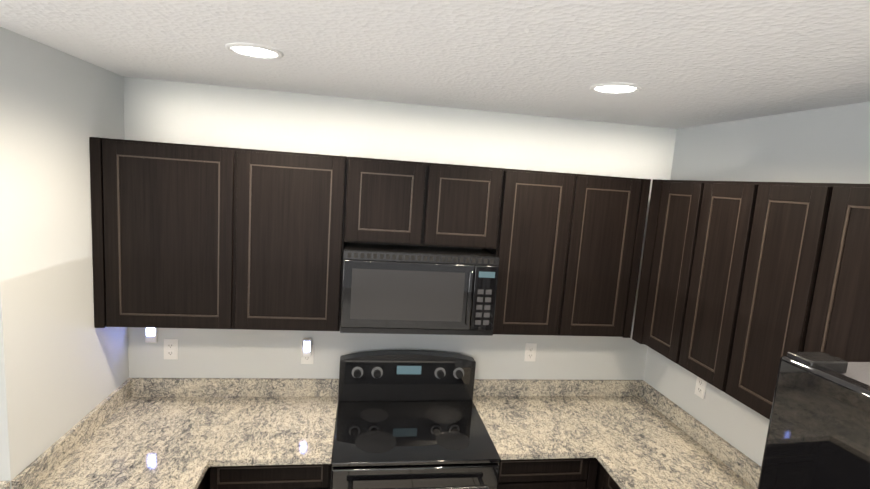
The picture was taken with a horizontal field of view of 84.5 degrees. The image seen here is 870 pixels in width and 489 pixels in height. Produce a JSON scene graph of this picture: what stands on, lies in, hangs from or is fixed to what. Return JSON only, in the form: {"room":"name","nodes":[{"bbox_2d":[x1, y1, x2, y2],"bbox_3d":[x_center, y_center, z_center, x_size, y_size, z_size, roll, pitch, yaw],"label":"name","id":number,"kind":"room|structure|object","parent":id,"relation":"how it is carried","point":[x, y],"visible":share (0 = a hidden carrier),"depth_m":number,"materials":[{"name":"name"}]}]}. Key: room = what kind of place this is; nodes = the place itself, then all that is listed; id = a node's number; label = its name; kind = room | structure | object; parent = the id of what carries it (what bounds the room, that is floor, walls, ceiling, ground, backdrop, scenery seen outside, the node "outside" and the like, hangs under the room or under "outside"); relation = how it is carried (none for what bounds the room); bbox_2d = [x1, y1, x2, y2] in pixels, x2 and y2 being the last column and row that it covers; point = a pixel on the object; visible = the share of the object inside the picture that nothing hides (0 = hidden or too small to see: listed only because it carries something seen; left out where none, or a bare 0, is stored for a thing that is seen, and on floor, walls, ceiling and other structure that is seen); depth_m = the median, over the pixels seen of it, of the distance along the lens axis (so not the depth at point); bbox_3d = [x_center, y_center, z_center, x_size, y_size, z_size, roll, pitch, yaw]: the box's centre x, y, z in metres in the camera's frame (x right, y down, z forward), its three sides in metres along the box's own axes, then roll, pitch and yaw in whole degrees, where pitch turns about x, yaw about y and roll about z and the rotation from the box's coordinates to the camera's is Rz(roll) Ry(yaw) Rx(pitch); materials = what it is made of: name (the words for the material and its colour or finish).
{"room":"kitchen","nodes":[
{"label":"kitchen","id":0,"kind":"room"},
{"bbox_2d":[0,27,869,488],"bbox_3d":[-0.641,0.863,-0.891,15.640,2.850,7.440,3,8,-9],"label":"wall","id":1,"kind":"structure","parent":0,"point":[66,365],"depth_m":2.45,"materials":[{"name":"white paint"}]},
{"bbox_2d":[145,328,157,342],"bbox_3d":[-1.531,0.456,2.582,0.060,0.150,0.021,3,8,-9],"label":"wall-mounted unit","id":2,"kind":"object","parent":1,"relation":"attached to","point":[151,335],"visible":0.62,"depth_m":2.58,"materials":[{"name":"white plastic"}]},
{"bbox_2d":[164,339,177,358],"bbox_3d":[-1.446,0.574,2.619,0.072,0.116,0.008,3,8,-9],"label":"electrical outlet","id":3,"kind":"object","parent":1,"relation":"attached to","point":[170,348],"visible":1,"depth_m":2.62,"materials":[{"name":"white plastic"}]},
{"bbox_2d":[89,137,347,330],"bbox_3d":[-1.031,-0.039,2.426,1.126,0.880,0.330,3,8,-9],"label":"upper cabinet","id":4,"kind":"object","parent":1,"relation":"attached to","point":[197,236],"visible":1,"depth_m":2.26,"materials":[{"name":"brown wood"}]},
{"bbox_2d":[300,338,313,363],"bbox_3d":[-0.727,0.610,2.718,0.072,0.158,0.036,3,8,-9],"label":"outlet","id":5,"kind":"object","parent":1,"relation":"attached to","point":[307,351],"visible":1,"depth_m":2.71,"materials":[{"name":"white plastic"}]},
{"bbox_2d":[344,157,502,248],"bbox_3d":[-0.073,-0.220,2.544,0.780,0.420,0.330,3,8,-9],"label":"upper cabinet","id":6,"kind":"object","parent":1,"relation":"attached to","point":[399,202],"visible":1,"depth_m":2.38,"materials":[{"name":"brown wood"}]},
{"bbox_2d":[340,242,499,335],"bbox_3d":[-0.097,0.222,2.560,0.774,0.411,0.416,3,8,-9],"label":"microwave","id":7,"kind":"object","parent":6,"relation":"attached to","point":[405,289],"visible":1,"depth_m":2.37,"materials":[{"name":"black metal"}]},
{"bbox_2d":[524,343,536,360],"bbox_3d":[0.587,0.663,2.939,0.072,0.116,0.008,3,8,-9],"label":"electrical outlet","id":8,"kind":"object","parent":1,"relation":"attached to","point":[530,351],"visible":1,"depth_m":2.94,"materials":[{"name":"white plastic"}]},
{"bbox_2d":[487,168,650,337],"bbox_3d":[0.697,0.046,2.699,0.808,0.880,0.330,3,8,-9],"label":"upper cabinet","id":9,"kind":"object","parent":1,"relation":"attached to","point":[568,250],"visible":0.96,"depth_m":2.54,"materials":[{"name":"brown wood"}]},
{"bbox_2d":[632,179,665,343],"bbox_3d":[1.292,0.104,2.582,0.330,0.880,0.083,3,8,-9],"label":"upper cabinet","id":10,"kind":"object","parent":1,"relation":"attached to","point":[648,253],"visible":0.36,"depth_m":2.55,"materials":[{"name":"brown wood"}]},
{"bbox_2d":[695,376,706,399],"bbox_3d":[1.426,0.762,2.570,0.008,0.116,0.072,3,8,-9],"label":"electrical outlet","id":11,"kind":"object","parent":1,"relation":"attached to","point":[700,388],"visible":0.92,"depth_m":2.57,"materials":[{"name":"white plastic"}]},
{"bbox_2d":[642,180,869,419],"bbox_3d":[1.388,0.197,1.951,0.330,0.880,1.204,3,8,-9],"label":"upper cabinet","id":12,"kind":"object","parent":1,"relation":"attached to","point":[752,284],"visible":0.79,"depth_m":1.85,"materials":[{"name":"brown wood"}]},
{"bbox_2d":[0,0,869,128],"bbox_3d":[-3.027,-0.484,-1.410,10.400,0.120,7.520,3,8,-9],"label":"ceiling","id":13,"kind":"structure","parent":0,"point":[686,63],"depth_m":1.48,"materials":[{"name":"white paint"}]},
{"bbox_2d":[225,43,283,58],"bbox_3d":[-0.626,-0.671,1.665,0.190,0.008,0.190,3,8,-9],"label":"recessed light","id":14,"kind":"object","parent":13,"relation":"in","point":[254,50],"visible":0.96,"depth_m":1.65,"materials":[{"name":"white"}]},
{"bbox_2d":[590,83,641,93],"bbox_3d":[0.699,-0.603,1.854,0.190,0.008,0.190,3,8,-9],"label":"recessed light","id":15,"kind":"object","parent":13,"relation":"in","point":[615,88],"visible":0.96,"depth_m":1.84,"materials":[{"name":"white"}]},
{"bbox_3d":[0.310,2.376,-0.484,3.230,0.120,7.520,3,8,-9],"label":"floor","id":16,"kind":"structure","parent":0,"visible":0},
{"bbox_2d":[197,467,209,488],"bbox_3d":[-1.368,1.371,2.294,0.554,0.882,0.890,3,8,-9],"label":"base cabinet","id":17,"kind":"object","parent":16,"relation":"on","point":[204,483],"depth_m":2.18,"materials":[{"name":"brown wood"}]},
{"bbox_2d":[0,378,247,488],"bbox_3d":[-1.351,1.047,1.169,1.020,0.390,3.008,3,8,-9],"label":"countertop","id":18,"kind":"structure","parent":17,"relation":"on","point":[157,433],"depth_m":2.19,"materials":[{"name":"stone"}]},
{"bbox_2d":[210,464,330,488],"bbox_3d":[-0.825,1.376,2.540,0.544,0.882,0.576,3,8,-9],"label":"base cabinet","id":19,"kind":"object","parent":16,"relation":"on","point":[309,476],"visible":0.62,"depth_m":2.22,"materials":[{"name":"brown wood"}]},
{"bbox_2d":[216,378,338,465],"bbox_3d":[-0.768,0.879,2.443,0.512,0.130,0.639,3,8,-9],"label":"countertop","id":20,"kind":"structure","parent":19,"relation":"on","point":[273,421],"depth_m":2.43,"materials":[{"name":"stone"}]},
{"bbox_2d":[330,350,500,488],"bbox_3d":[-0.141,1.264,2.518,0.782,1.205,0.732,3,8,-9],"label":"electric range","id":21,"kind":"object","parent":16,"relation":"on","point":[408,419],"visible":1,"depth_m":2.48,"materials":[{"name":"black metal"}]},
{"bbox_2d":[498,458,597,488],"bbox_3d":[0.495,1.440,2.749,0.558,0.882,0.576,3,8,-9],"label":"base cabinet","id":22,"kind":"object","parent":16,"relation":"on","point":[571,473],"visible":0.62,"depth_m":2.43,"materials":[{"name":"brown wood"}]},
{"bbox_2d":[473,379,595,459],"bbox_3d":[0.507,0.941,2.647,0.502,0.130,0.634,3,8,-9],"label":"countertop","id":23,"kind":"structure","parent":22,"relation":"on","point":[522,418],"depth_m":2.65,"materials":[{"name":"stone"}]},
{"bbox_2d":[595,461,620,488],"bbox_3d":[1.138,1.543,2.326,0.576,0.882,1.619,3,8,-9],"label":"base cabinet","id":24,"kind":"object","parent":16,"relation":"on","point":[604,479],"visible":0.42,"depth_m":2.42,"materials":[{"name":"brown wood"}]},
{"bbox_2d":[548,380,760,488],"bbox_3d":[1.143,1.040,2.253,0.639,0.130,1.623,3,8,-9],"label":"countertop","id":25,"kind":"structure","parent":24,"relation":"on","point":[644,440],"depth_m":2.49,"materials":[{"name":"stone"}]},
{"bbox_2d":[758,352,869,488],"bbox_3d":[1.228,1.256,0.979,0.798,1.827,0.930,3,8,-9],"label":"fridge","id":26,"kind":"object","parent":16,"relation":"on","point":[818,434],"visible":1,"depth_m":1.15,"materials":[{"name":"black metal"}]}
]}

